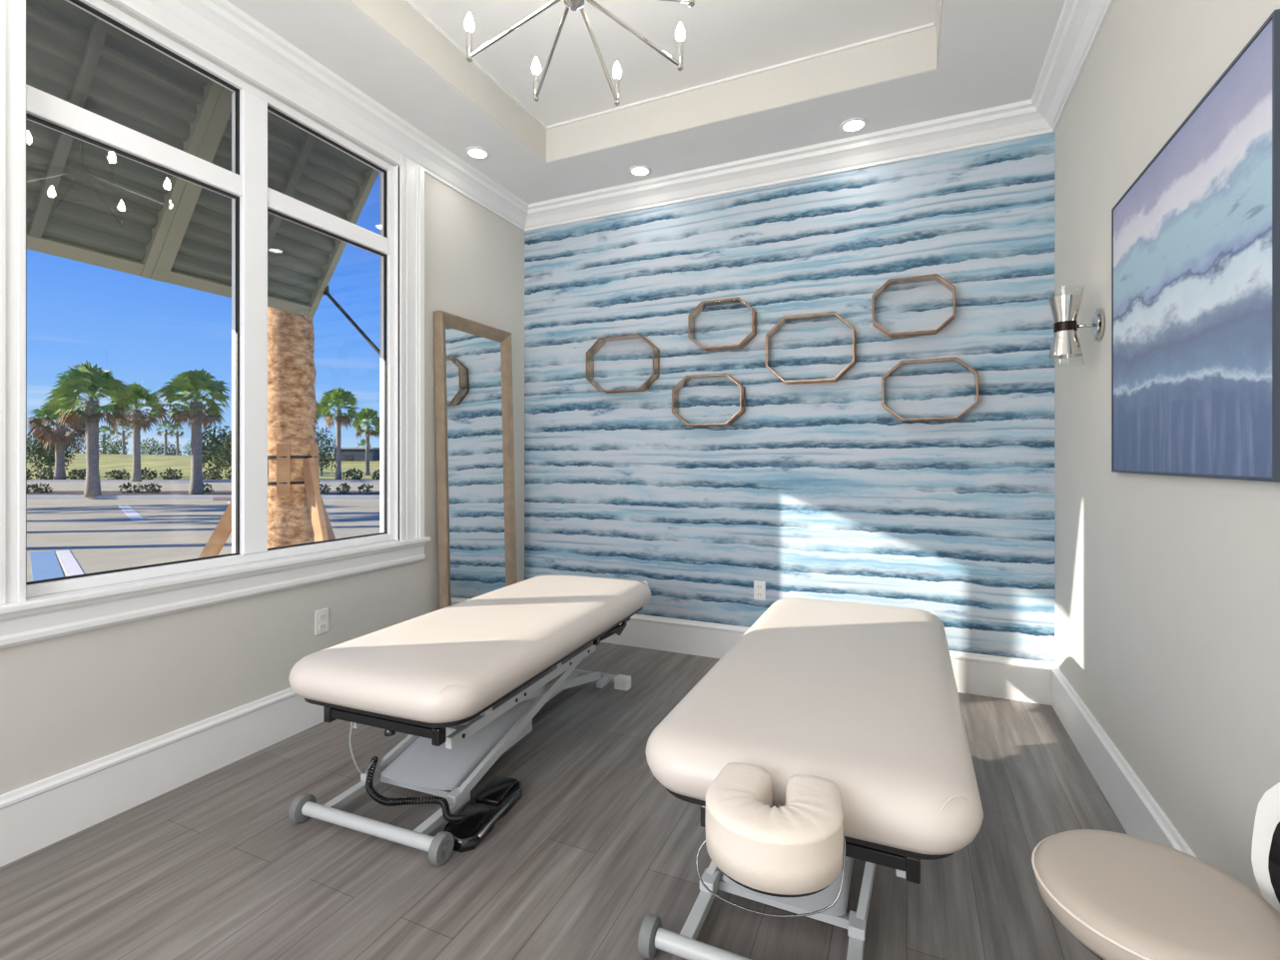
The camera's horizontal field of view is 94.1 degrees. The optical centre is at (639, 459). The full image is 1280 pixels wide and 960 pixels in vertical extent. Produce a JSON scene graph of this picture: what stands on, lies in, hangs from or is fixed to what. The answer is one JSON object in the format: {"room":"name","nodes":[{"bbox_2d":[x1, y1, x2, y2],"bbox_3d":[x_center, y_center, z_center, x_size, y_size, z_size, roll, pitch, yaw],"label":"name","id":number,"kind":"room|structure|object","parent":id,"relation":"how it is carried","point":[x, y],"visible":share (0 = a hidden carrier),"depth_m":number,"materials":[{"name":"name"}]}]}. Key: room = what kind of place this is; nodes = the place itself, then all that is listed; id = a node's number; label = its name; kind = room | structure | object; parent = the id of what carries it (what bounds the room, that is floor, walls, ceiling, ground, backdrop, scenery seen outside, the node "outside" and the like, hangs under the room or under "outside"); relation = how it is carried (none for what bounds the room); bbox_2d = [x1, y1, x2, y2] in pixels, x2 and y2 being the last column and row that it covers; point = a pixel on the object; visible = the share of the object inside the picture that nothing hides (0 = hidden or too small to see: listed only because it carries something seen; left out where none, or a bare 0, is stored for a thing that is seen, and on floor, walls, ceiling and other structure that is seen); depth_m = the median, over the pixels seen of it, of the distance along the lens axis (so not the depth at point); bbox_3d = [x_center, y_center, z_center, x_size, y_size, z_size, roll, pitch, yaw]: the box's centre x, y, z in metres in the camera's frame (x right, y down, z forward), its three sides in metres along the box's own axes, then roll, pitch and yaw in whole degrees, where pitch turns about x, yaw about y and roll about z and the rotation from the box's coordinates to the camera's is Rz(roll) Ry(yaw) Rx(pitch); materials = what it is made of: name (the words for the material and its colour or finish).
{"room":"spa","nodes":[
{"label":"spa","id":0,"kind":"room"},
{"bbox_2d":[0,0,524,794],"bbox_3d":[-1.958,-0.450,2.048,0.134,3.400,5.340,0,0,24],"label":"wall","id":1,"kind":"structure","parent":0,"point":[69,701],"depth_m":2.54,"materials":[{"name":"beige paint"}]},
{"bbox_2d":[0,686,324,866],"bbox_3d":[-1.886,1.143,2.016,0.023,0.214,5.139,0,0,24],"label":"baseboard","id":2,"kind":"structure","parent":1,"relation":"attached to","point":[37,815],"depth_m":2.16,"materials":[{"name":"white paint"}]},
{"bbox_2d":[0,0,430,648],"bbox_3d":[-1.671,-0.542,2.579,0.154,2.252,1.945,0,0,24],"label":"window","id":3,"kind":"structure","parent":1,"relation":"in","point":[26,616],"depth_m":2.54,"materials":[{"name":"white wood"}]},
{"bbox_2d":[26,0,222,278],"bbox_3d":[-2.499,-1.667,2.384,1.133,1.371,1.431,0,0,24],"label":"shutter","id":4,"kind":"object","parent":3,"relation":"attached to","point":[87,203],"visible":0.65,"depth_m":2.81,"materials":[{"name":"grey metal"}]},
{"bbox_2d":[150,86,379,354],"bbox_3d":[-2.004,-1.327,3.492,1.133,2.051,0.995,0,0,24],"label":"shutter","id":5,"kind":"object","parent":3,"relation":"attached to","point":[196,252],"visible":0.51,"depth_m":3.53,"materials":[{"name":"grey metal"}]},
{"bbox_2d":[315,607,328,635],"bbox_3d":[-1.520,0.774,2.851,0.010,0.116,0.072,0,0,24],"label":"power outlet","id":6,"kind":"object","parent":1,"relation":"attached to","point":[321,615],"visible":1,"depth_m":2.85,"materials":[{"name":"white plastic"}]},
{"bbox_2d":[319,612,325,620],"bbox_3d":[-1.517,0.750,2.850,0.003,0.030,0.034,0,0,24],"label":"socket","id":7,"kind":"object","parent":6,"relation":"attached to","point":[321,614],"depth_m":2.85,"materials":[{"name":"white plastic"}]},
{"bbox_2d":[319,622,325,630],"bbox_3d":[-1.517,0.798,2.850,0.003,0.030,0.034,0,0,24],"label":"socket","id":8,"kind":"object","parent":6,"relation":"attached to","point":[321,624],"depth_m":2.85,"materials":[{"name":"white plastic"}]},
{"bbox_2d":[140,0,528,231],"bbox_3d":[-1.841,-1.734,1.996,0.122,0.132,5.139,0,0,24],"label":"trim","id":9,"kind":"structure","parent":1,"relation":"attached to","point":[223,24],"depth_m":2.82,"materials":[{"name":"white paint"}]},
{"bbox_2d":[0,641,1127,959],"bbox_3d":[-0.392,1.325,1.347,3.496,0.150,5.340,0,0,24],"label":"floor","id":10,"kind":"structure","parent":0,"point":[216,865],"depth_m":1.83,"materials":[{"name":"grey wood"}]},
{"bbox_2d":[349,721,522,852],"bbox_3d":[-0.748,1.049,2.151,0.585,0.402,0.395,0,0,16],"label":"foot pedal","id":11,"kind":"object","parent":10,"relation":"on","point":[478,817],"visible":1,"depth_m":2.05,"materials":[{"name":"black plastic"}]},
{"bbox_2d":[288,574,650,865],"bbox_3d":[-0.573,0.955,2.633,0.783,0.591,1.726,0,0,21],"label":"table","id":12,"kind":"object","parent":10,"relation":"on","point":[451,678],"visible":1,"depth_m":2.14,"materials":[{"name":"beige leather"}]},
{"bbox_2d":[288,574,650,722],"bbox_3d":[-0.560,0.721,2.628,0.746,0.123,1.724,0,0,21],"label":"cushion","id":13,"kind":"object","parent":12,"relation":"on","point":[452,663],"depth_m":2.09,"materials":[{"name":"beige leather"}]},
{"bbox_2d":[433,310,516,609],"bbox_3d":[-1.027,0.187,3.812,0.111,2.126,0.690,0,0,24],"label":"floor mirror","id":14,"kind":"object","parent":10,"relation":"on","point":[473,359],"visible":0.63,"depth_m":3.78,"materials":[{"name":"brown wood"}]},
{"bbox_2d":[445,326,506,605],"bbox_3d":[-1.042,0.188,3.818,0.062,1.985,0.550,0,0,24],"label":"mirror glass","id":15,"kind":"object","parent":14,"relation":"attached to","point":[475,359],"depth_m":3.81,"materials":[{"name":"silver metal"}]},
{"bbox_2d":[638,597,983,959],"bbox_3d":[0.651,0.955,2.045,0.783,0.591,1.726,0,0,24],"label":"table","id":16,"kind":"object","parent":10,"relation":"on","point":[863,698],"visible":0.9,"depth_m":1.49,"materials":[{"name":"beige leather"}]},
{"bbox_2d":[695,761,845,916],"bbox_3d":[0.268,0.756,1.209,0.284,0.223,0.364,0,0,21],"label":"cradle","id":17,"kind":"object","parent":16,"relation":"attached to","point":[797,848],"visible":1,"depth_m":1.07,"materials":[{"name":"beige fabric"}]},
{"bbox_2d":[644,597,983,854],"bbox_3d":[0.663,0.721,2.039,0.746,0.123,1.724,0,0,24],"label":"cushion","id":18,"kind":"object","parent":16,"relation":"on","point":[863,698],"depth_m":1.50,"materials":[{"name":"beige leather"}]},
{"bbox_2d":[1031,781,1279,959],"bbox_3d":[0.947,0.897,1.058,0.536,0.705,0.462,0,0,24],"label":"seat","id":19,"kind":"object","parent":10,"relation":"on","point":[1121,896],"visible":1,"depth_m":1.04,"materials":[{"name":"beige leather"}]},
{"bbox_2d":[226,0,1065,203],"bbox_3d":[-0.415,-1.955,1.358,3.246,0.310,5.140,0,0,24],"label":"ceiling","id":20,"kind":"structure","parent":0,"point":[992,53],"depth_m":2.90,"materials":[{"name":"white paint"}]},
{"bbox_2d":[464,145,490,159],"bbox_3d":[-0.954,-1.797,3.500,0.144,0.006,0.144,0,0,24],"label":"recessed light","id":21,"kind":"object","parent":20,"relation":"in","point":[478,153],"visible":1,"depth_m":3.50,"materials":[{"name":"white paint"}]},
{"bbox_2d":[464,0,694,105],"bbox_3d":[-0.227,-1.721,2.022,0.800,0.578,0.794,0,0,42],"label":"chandelier","id":22,"kind":"object","parent":20,"relation":"hanging from","point":[574,5],"visible":1,"depth_m":2.14,"materials":[{"name":"silver metal"}]},
{"bbox_2d":[629,164,650,176],"bbox_3d":[0.000,-1.797,3.718,0.144,0.006,0.144,0,0,24],"label":"recessed light","id":23,"kind":"object","parent":20,"relation":"in","point":[639,170],"visible":1,"depth_m":3.71,"materials":[{"name":"white paint"}]},
{"bbox_2d":[348,0,942,162],"bbox_3d":[-0.288,-1.906,1.646,2.130,0.208,3.370,0,0,24],"label":"ceiling tray side","id":24,"kind":"structure","parent":20,"relation":"attached to","point":[916,52],"depth_m":3.04,"materials":[{"name":"beige paint"}]},
{"bbox_2d":[404,0,938,129],"bbox_3d":[-0.288,-2.004,1.646,2.122,0.012,3.362,0,0,24],"label":"trim","id":25,"kind":"structure","parent":20,"relation":"attached to","point":[409,2],"depth_m":3.05,"materials":[{"name":"white paint"}]},
{"bbox_2d":[839,116,867,132],"bbox_3d":[1.150,-1.797,3.208,0.144,0.006,0.144,0,0,24],"label":"recessed light","id":26,"kind":"object","parent":20,"relation":"in","point":[852,125],"visible":1,"depth_m":3.20,"materials":[{"name":"white paint"}]},
{"bbox_2d":[524,132,1054,661],"bbox_3d":[0.659,-0.450,3.759,3.246,3.400,0.120,0,0,24],"label":"wall","id":27,"kind":"structure","parent":0,"point":[819,490],"depth_m":3.53,"materials":[{"name":"paper"}]},
{"bbox_2d":[586,333,659,393],"bbox_3d":[-0.120,-0.635,3.982,0.499,0.364,0.100,0,0,24],"label":"wall frame","id":28,"kind":"object","parent":27,"relation":"attached to","point":[600,341],"visible":1,"depth_m":3.98,"materials":[{"name":"brown wood"}]},
{"bbox_2d":[671,373,745,426],"bbox_3d":[0.428,-0.370,3.737,0.449,0.314,0.100,0,0,24],"label":"wall frame","id":29,"kind":"object","parent":27,"relation":"attached to","point":[675,390],"visible":1,"depth_m":3.73,"materials":[{"name":"brown wood"}]},
{"bbox_2d":[687,297,756,351],"bbox_3d":[0.510,-0.835,3.701,0.409,0.294,0.100,0,0,24],"label":"wall frame","id":30,"kind":"object","parent":27,"relation":"attached to","point":[691,318],"visible":1,"depth_m":3.69,"materials":[{"name":"brown wood"}]},
{"bbox_2d":[753,580,765,600],"bbox_3d":[0.734,0.803,3.654,0.072,0.116,0.010,0,0,24],"label":"power outlet","id":31,"kind":"object","parent":27,"relation":"attached to","point":[759,586],"visible":1,"depth_m":3.65,"materials":[{"name":"white plastic"}]},
{"bbox_2d":[756,584,762,589],"bbox_3d":[0.733,0.779,3.652,0.034,0.030,0.003,0,0,24],"label":"socket","id":32,"kind":"object","parent":31,"relation":"attached to","point":[759,586],"depth_m":3.65,"materials":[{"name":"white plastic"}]},
{"bbox_2d":[524,98,1054,231],"bbox_3d":[0.610,-1.734,3.648,3.246,0.132,0.122,0,0,24],"label":"trim","id":33,"kind":"structure","parent":27,"relation":"attached to","point":[1018,120],"depth_m":3.48,"materials":[{"name":"white paint"}]},
{"bbox_2d":[765,311,855,384],"bbox_3d":[0.994,-0.645,3.484,0.499,0.389,0.100,0,0,24],"label":"wall frame","id":34,"kind":"object","parent":27,"relation":"attached to","point":[784,320],"visible":1,"depth_m":3.48,"materials":[{"name":"brown wood"}]},
{"bbox_2d":[600,614,1054,704],"bbox_3d":[0.630,1.143,3.693,3.246,0.214,0.023,0,0,24],"label":"baseboard","id":35,"kind":"structure","parent":27,"relation":"attached to","point":[1027,680],"depth_m":3.21,"materials":[{"name":"white paint"}]},
{"bbox_2d":[871,273,955,337],"bbox_3d":[1.492,-0.835,3.262,0.409,0.304,0.100,0,0,24],"label":"wall frame","id":36,"kind":"object","parent":27,"relation":"attached to","point":[935,277],"visible":1,"depth_m":3.25,"materials":[{"name":"brown wood"}]},
{"bbox_2d":[881,357,978,421],"bbox_3d":[1.563,-0.375,3.230,0.464,0.324,0.100,0,0,24],"label":"wall frame","id":37,"kind":"object","parent":27,"relation":"attached to","point":[943,359],"visible":1,"depth_m":3.20,"materials":[{"name":"brown wood"}]},
{"bbox_2d":[1054,0,1279,897],"bbox_3d":[1.126,-0.450,0.680,0.120,3.400,5.360,0,0,24],"label":"wall","id":38,"kind":"structure","parent":0,"point":[1167,587],"depth_m":1.80,"materials":[{"name":"beige paint"}]},
{"bbox_2d":[1031,0,1114,131],"bbox_3d":[1.011,-1.734,0.720,0.122,0.132,5.139,0,0,24],"label":"trim","id":39,"kind":"structure","parent":38,"relation":"attached to","point":[1079,25],"depth_m":2.54,"materials":[{"name":"white paint"}]},
{"bbox_2d":[1046,286,1104,364],"bbox_3d":[1.713,-0.525,2.356,0.177,0.300,0.124,0,0,24],"label":"wall sconce","id":40,"kind":"object","parent":38,"relation":"attached to","point":[1064,309],"visible":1,"depth_m":2.33,"materials":[{"name":"silver metal"}]},
{"bbox_2d":[1050,662,1197,857],"bbox_3d":[1.056,1.143,0.700,0.023,0.214,5.139,0,0,24],"label":"baseboard","id":41,"kind":"structure","parent":38,"relation":"attached to","point":[1135,808],"depth_m":2.13,"materials":[{"name":"white paint"}]},
{"bbox_2d":[1111,8,1279,482],"bbox_3d":[1.485,-0.425,1.656,0.020,0.940,1.035,0,0,24],"label":"abstract painting","id":42,"kind":"object","parent":38,"relation":"attached to","point":[1195,237],"visible":1,"depth_m":1.46,"materials":[{"name":"paint"}]},
{"bbox_3d":[-64.532,1.750,67.202,167.310,0.500,190.000,0,0,24],"label":"ground","id":43,"kind":"structure","parent":0,"visible":0},
{"bbox_3d":[-2.149,1.395,4.247,2.009,0.050,12.000,0,0,24],"label":"planting bed","id":44,"kind":"object","parent":43,"relation":"on","visible":0},
{"bbox_2d":[198,306,335,558],"bbox_3d":[-2.807,-2.381,4.727,3.525,7.620,3.474,0,0,24],"label":"palm tree","id":45,"kind":"object","parent":44,"relation":"on","point":[297,512],"visible":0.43,"depth_m":4.60,"materials":[{"name":"brown plant"}]},
{"label":"outside","id":46,"kind":"structure","parent":0,"visible":0},
{"bbox_3d":[-25.000,1.345,37.400,119.570,0.150,55.083,0,0,24],"label":"strip","id":47,"kind":"object","parent":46,"visible":0},
{"bbox_2d":[26,468,33,479],"bbox_3d":[-38.450,0.938,37.072,1.290,0.931,0.937,0,0,5],"label":"shrub","id":48,"kind":"object","parent":47,"relation":"on","point":[29,470],"visible":0.25,"depth_m":37.16,"materials":[{"name":"green plant"}]},
{"bbox_2d":[33,467,53,479],"bbox_3d":[-36.823,0.946,37.081,1.581,0.922,1.106,0,0,24],"label":"shrub","id":49,"kind":"object","parent":47,"relation":"on","point":[44,475],"visible":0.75,"depth_m":36.90,"materials":[{"name":"green plant"}]},
{"bbox_2d":[26,400,85,479],"bbox_3d":[-36.007,-1.258,37.014,3.440,5.136,3.143,0,0,24],"label":"palm tree","id":50,"kind":"object","parent":47,"relation":"on","point":[60,437],"visible":0.62,"depth_m":36.48,"materials":[{"name":"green plant"}]},
{"bbox_2d":[65,468,86,479],"bbox_3d":[-34.907,0.985,37.085,1.304,0.821,1.003,0,0,24],"label":"shrub","id":51,"kind":"object","parent":47,"relation":"on","point":[81,471],"visible":0.81,"depth_m":36.92,"materials":[{"name":"green plant"}]},
{"bbox_2d":[104,469,129,479],"bbox_3d":[-32.458,1.006,37.114,1.689,0.832,1.088,0,0,24],"label":"shrub","id":52,"kind":"object","parent":47,"relation":"on","point":[118,472],"visible":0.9,"depth_m":36.96,"materials":[{"name":"green plant"}]},
{"bbox_2d":[140,467,157,479],"bbox_3d":[-30.761,0.931,37.095,1.691,0.956,1.093,0,0,24],"label":"shrub","id":53,"kind":"object","parent":47,"relation":"on","point":[145,471],"visible":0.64,"depth_m":36.92,"materials":[{"name":"green plant"}]},
{"bbox_2d":[159,467,182,479],"bbox_3d":[-29.126,0.972,37.096,1.604,0.946,1.081,0,0,24],"label":"shrub","id":54,"kind":"object","parent":47,"relation":"on","point":[172,476],"visible":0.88,"depth_m":36.94,"materials":[{"name":"green plant"}]},
{"bbox_2d":[202,468,222,479],"bbox_3d":[-26.667,0.986,37.065,1.582,0.904,1.065,0,0,24],"label":"shrub","id":55,"kind":"object","parent":47,"relation":"on","point":[205,472],"visible":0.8,"depth_m":37.02,"materials":[{"name":"green plant"}]},
{"bbox_2d":[224,469,231,479],"bbox_3d":[-25.152,0.991,37.102,1.412,0.948,1.033,0,0,24],"label":"shrub","id":56,"kind":"object","parent":47,"relation":"on","point":[229,476],"visible":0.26,"depth_m":36.89,"materials":[{"name":"green plant"}]},
{"bbox_2d":[316,387,360,479],"bbox_3d":[-18.679,-1.602,36.918,2.534,5.824,2.856,0,0,-43],"label":"palm tree","id":57,"kind":"object","parent":47,"relation":"on","point":[337,396],"visible":1,"depth_m":36.79,"materials":[{"name":"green plant"}]},
{"bbox_2d":[342,467,363,479],"bbox_3d":[-17.838,0.972,37.109,1.255,0.927,1.028,0,0,24],"label":"shrub","id":58,"kind":"object","parent":47,"relation":"on","point":[350,473],"visible":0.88,"depth_m":37.00,"materials":[{"name":"green plant"}]},
{"bbox_2d":[371,469,379,479],"bbox_3d":[-15.945,0.994,37.120,1.815,0.882,1.114,0,0,24],"label":"shrub","id":59,"kind":"object","parent":47,"relation":"on","point":[377,470],"visible":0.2,"depth_m":36.99,"materials":[{"name":"green plant"}]},
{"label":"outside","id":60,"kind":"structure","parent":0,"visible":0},
{"bbox_2d":[26,453,379,479],"bbox_3d":[-25.000,0.295,78.500,206.105,2.170,150.600,0,0,24],"label":"meadow","id":61,"kind":"structure","parent":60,"point":[107,462],"depth_m":60.62,"materials":[{"name":"green plant"}]},
{"bbox_2d":[26,431,47,453],"bbox_3d":[-93.241,-1.860,91.867,4.628,5.026,4.261,0,0,24],"label":"leafy tree","id":62,"kind":"object","parent":61,"relation":"on","point":[33,431],"visible":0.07,"depth_m":91.50,"materials":[{"name":"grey plant"}]},
{"bbox_2d":[26,422,76,474],"bbox_3d":[-43.627,-0.857,43.999,2.865,4.319,2.802,0,0,1],"label":"leafy tree","id":63,"kind":"object","parent":61,"relation":"on","point":[49,458],"visible":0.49,"depth_m":43.57,"materials":[{"name":"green plant"}]},
{"bbox_2d":[64,431,85,453],"bbox_3d":[-102.706,-2.742,108.822,4.336,6.788,4.350,0,0,24],"label":"leafy tree","id":64,"kind":"object","parent":61,"relation":"on","point":[79,447],"visible":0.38,"depth_m":108.68,"materials":[{"name":"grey plant"}]},
{"bbox_2d":[98,425,111,451],"bbox_3d":[-87.145,-2.748,96.868,2.790,5.896,3.206,0,0,24],"label":"palm tree","id":65,"kind":"object","parent":61,"relation":"on","point":[104,427],"visible":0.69,"depth_m":96.91,"materials":[{"name":"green plant"}]},
{"bbox_2d":[98,434,130,454],"bbox_3d":[-82.961,-1.620,93.678,4.815,4.547,4.749,0,0,24],"label":"leafy tree","id":66,"kind":"object","parent":61,"relation":"on","point":[113,450],"visible":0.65,"depth_m":93.35,"materials":[{"name":"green plant"}]},
{"bbox_2d":[108,421,132,454],"bbox_3d":[-80.654,-3.158,93.088,3.456,6.717,3.625,0,0,24],"label":"palm tree","id":67,"kind":"object","parent":61,"relation":"on","point":[123,432],"visible":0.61,"depth_m":92.87,"materials":[{"name":"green plant"}]},
{"bbox_2d":[140,437,164,454],"bbox_3d":[-90.695,-1.768,110.402,4.329,4.842,4.483,0,0,24],"label":"leafy tree","id":68,"kind":"object","parent":61,"relation":"on","point":[152,449],"visible":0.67,"depth_m":110.07,"materials":[{"name":"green plant"}]},
{"bbox_2d":[156,419,175,455],"bbox_3d":[-67.560,-2.769,84.858,2.456,5.938,2.484,0,0,24],"label":"palm tree","id":69,"kind":"object","parent":61,"relation":"on","point":[166,433],"visible":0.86,"depth_m":84.89,"materials":[{"name":"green plant"}]},
{"bbox_2d":[154,441,185,455],"bbox_3d":[-75.014,-1.174,95.141,3.647,3.654,4.016,0,0,24],"label":"leafy tree","id":70,"kind":"object","parent":61,"relation":"on","point":[162,448],"visible":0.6,"depth_m":94.75,"materials":[{"name":"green plant"}]},
{"bbox_2d":[167,422,184,455],"bbox_3d":[-69.173,-2.676,88.924,2.142,5.752,2.290,0,0,24],"label":"palm tree","id":71,"kind":"object","parent":61,"relation":"on","point":[177,427],"visible":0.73,"depth_m":88.92,"materials":[{"name":"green plant"}]},
{"bbox_2d":[182,440,203,455],"bbox_3d":[-83.514,-1.601,111.924,4.078,4.508,3.878,0,0,24],"label":"leafy tree","id":72,"kind":"object","parent":61,"relation":"on","point":[189,452],"visible":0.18,"depth_m":110.94,"materials":[{"name":"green plant"}]},
{"bbox_2d":[189,425,231,474],"bbox_3d":[-35.362,-0.897,50.038,3.518,4.400,3.724,0,0,-17],"label":"leafy tree","id":73,"kind":"object","parent":61,"relation":"on","point":[211,445],"visible":0.56,"depth_m":49.40,"materials":[{"name":"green plant"}]},
{"bbox_2d":[213,431,231,472],"bbox_3d":[-31.204,-0.466,45.972,2.769,3.537,2.757,0,0,24],"label":"leafy tree","id":74,"kind":"object","parent":61,"relation":"on","point":[227,453],"visible":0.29,"depth_m":45.44,"materials":[{"name":"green plant"}]},
{"bbox_2d":[315,400,323,426],"bbox_3d":[-21.851,-1.515,38.760,2.651,5.651,2.363,0,0,24],"label":"palm tree","id":75,"kind":"object","parent":61,"relation":"on","point":[318,415],"visible":0.06,"depth_m":39.08,"materials":[{"name":"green plant"}]},
{"bbox_2d":[315,427,336,475],"bbox_3d":[-25.072,-0.700,47.073,2.532,4.004,2.613,0,0,-25],"label":"leafy tree","id":76,"kind":"object","parent":61,"relation":"on","point":[322,457],"visible":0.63,"depth_m":46.92,"materials":[{"name":"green plant"}]},
{"bbox_2d":[333,447,379,461],"bbox_3d":[-32.686,0.010,70.000,4.700,2.780,4.300,0,0,0],"label":"building","id":77,"kind":"structure","parent":61,"relation":"on","point":[347,453],"depth_m":68.00,"materials":[{"name":"concrete"}]},
{"bbox_2d":[357,438,371,447],"bbox_3d":[-48.625,-1.199,104.722,2.833,5.198,3.178,0,0,24],"label":"palm tree","id":78,"kind":"object","parent":61,"relation":"on","point":[362,441],"visible":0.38,"depth_m":104.67,"materials":[{"name":"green plant"}]},
{"bbox_2d":[351,406,379,475],"bbox_3d":[-22.121,-1.516,48.550,2.648,5.652,2.842,0,0,-24],"label":"palm tree","id":79,"kind":"object","parent":61,"relation":"on","point":[366,412],"visible":0.94,"depth_m":48.26,"materials":[{"name":"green plant"}]},
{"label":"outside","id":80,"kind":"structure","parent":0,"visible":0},
{"bbox_2d":[26,499,379,581],"bbox_3d":[-23.833,1.450,13.945,45.100,0.100,46.000,0,0,24],"label":"parking lot","id":81,"kind":"structure","parent":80,"point":[98,533],"depth_m":12.20,"materials":[{"name":"grey asphalt"}]},
{"bbox_2d":[29,550,63,581],"bbox_3d":[-7.253,1.397,7.297,5.099,0.006,0.260,0,0,44],"label":"painted line","id":82,"kind":"object","parent":81,"relation":"on","point":[44,564],"visible":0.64,"depth_m":7.81,"materials":[{"name":"blue paint"}]},
{"bbox_2d":[55,550,83,576],"bbox_3d":[-7.083,1.397,7.457,4.899,0.006,0.150,0,0,44],"label":"painted line","id":83,"kind":"object","parent":81,"relation":"on","point":[71,566],"visible":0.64,"depth_m":7.96,"materials":[{"name":"white paint"}]},
{"bbox_2d":[118,504,145,520],"bbox_3d":[-13.670,1.397,15.973,0.240,0.006,6.277,0,0,-43],"label":"painted line","id":84,"kind":"object","parent":81,"relation":"on","point":[133,514],"visible":1,"depth_m":15.55,"materials":[{"name":"white paint"}]},
{"bbox_2d":[26,495,379,499],"bbox_3d":[-29.000,1.340,21.025,82.001,0.160,0.250,0,0,0],"label":"curb","id":85,"kind":"object","parent":81,"relation":"on","point":[28,496],"depth_m":20.90,"materials":[{"name":"concrete"}]},
{"bbox_2d":[212,496,231,500],"bbox_3d":[-13.700,1.340,20.475,1.800,0.120,0.250,0,0,0],"label":"wheel stop","id":86,"kind":"object","parent":81,"relation":"on","point":[214,497],"visible":0.44,"depth_m":20.35,"materials":[{"name":"concrete"}]},
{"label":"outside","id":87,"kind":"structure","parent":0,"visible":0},
{"bbox_2d":[26,490,379,495],"bbox_3d":[-29.000,1.355,22.825,82.000,0.130,3.350,0,0,0],"label":"strip","id":88,"kind":"object","parent":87,"point":[54,492],"depth_m":22.99,"materials":[{"name":"grey concrete"}]},
{"bbox_2d":[26,483,39,493],"bbox_3d":[-23.276,1.137,22.806,0.526,0.458,0.561,0,0,24],"label":"shrub","id":89,"kind":"object","parent":88,"relation":"on","point":[34,484],"visible":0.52,"depth_m":22.77,"materials":[{"name":"green plant"}]},
{"bbox_2d":[33,482,53,493],"bbox_3d":[-22.785,1.132,22.810,0.534,0.503,0.508,0,0,24],"label":"shrub","id":90,"kind":"object","parent":88,"relation":"on","point":[41,489],"visible":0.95,"depth_m":22.75,"materials":[{"name":"green plant"}]},
{"bbox_2d":[43,359,139,497],"bbox_3d":[-19.386,-1.105,21.025,2.581,4.832,2.618,0,0,-26],"label":"palm tree","id":91,"kind":"object","parent":88,"relation":"on","point":[89,379],"visible":1,"depth_m":20.82,"materials":[{"name":"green plant"}]},
{"bbox_2d":[118,482,135,493],"bbox_3d":[-19.591,1.106,22.809,0.534,0.497,0.498,0,0,2],"label":"shrub","id":92,"kind":"object","parent":88,"relation":"on","point":[129,483],"visible":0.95,"depth_m":22.75,"materials":[{"name":"green plant"}]},
{"bbox_2d":[106,381,171,481],"bbox_3d":[-29.822,-1.663,35.299,3.039,5.947,3.165,0,0,24],"label":"palm tree","id":93,"kind":"object","parent":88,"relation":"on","point":[148,418],"visible":0.77,"depth_m":35.15,"materials":[{"name":"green plant"}]},
{"bbox_2d":[132,483,149,493],"bbox_3d":[-19.081,1.146,22.788,0.538,0.490,0.507,0,0,24],"label":"shrub","id":94,"kind":"object","parent":88,"relation":"on","point":[142,486],"visible":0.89,"depth_m":22.73,"materials":[{"name":"green plant"}]},
{"bbox_2d":[143,483,161,493],"bbox_3d":[-18.574,1.124,22.790,0.502,0.468,0.485,0,0,24],"label":"shrub","id":95,"kind":"object","parent":88,"relation":"on","point":[152,487],"visible":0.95,"depth_m":22.74,"materials":[{"name":"green plant"}]},
{"bbox_2d":[153,367,231,494],"bbox_3d":[-16.554,-1.050,22.124,2.440,4.721,2.341,0,0,24],"label":"palm tree","id":96,"kind":"object","parent":88,"relation":"on","point":[186,381],"visible":1,"depth_m":22.03,"materials":[{"name":"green plant"}]},
{"bbox_2d":[203,483,213,493],"bbox_3d":[-16.603,1.123,22.808,0.568,0.448,0.506,0,0,39],"label":"shrub","id":97,"kind":"object","parent":88,"relation":"on","point":[206,484],"visible":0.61,"depth_m":22.84,"materials":[{"name":"green plant"}]},
{"bbox_2d":[318,483,331,493],"bbox_3d":[-12.079,1.135,22.772,0.542,0.436,0.536,0,0,24],"label":"shrub","id":98,"kind":"object","parent":88,"relation":"on","point":[326,487],"visible":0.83,"depth_m":22.74,"materials":[{"name":"green plant"}]},
{"bbox_2d":[335,482,351,493],"bbox_3d":[-11.353,1.108,22.768,0.456,0.444,0.504,0,0,24],"label":"shrub","id":99,"kind":"object","parent":88,"relation":"on","point":[344,483],"visible":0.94,"depth_m":22.78,"materials":[{"name":"green plant"}]},
{"bbox_2d":[357,483,373,493],"bbox_3d":[-10.497,1.120,22.822,0.536,0.440,0.505,0,0,-15],"label":"shrub","id":100,"kind":"object","parent":88,"relation":"on","point":[362,486],"visible":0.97,"depth_m":22.75,"materials":[{"name":"green plant"}]},
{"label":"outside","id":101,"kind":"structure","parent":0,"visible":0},
{"bbox_2d":[26,482,379,490],"bbox_3d":[-25.000,1.400,30.250,123.367,0.040,63.572,0,0,24],"label":"road","id":102,"kind":"structure","parent":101,"point":[56,485],"depth_m":31.09,"materials":[{"name":"grey asphalt"}]},
{"bbox_2d":[26,479,379,482],"bbox_3d":[-25.000,1.330,36.150,118.795,0.180,53.348,0,0,24],"label":"curb","id":103,"kind":"object","parent":102,"relation":"on","point":[28,480],"visible":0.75,"depth_m":36.00,"materials":[{"name":"concrete"}]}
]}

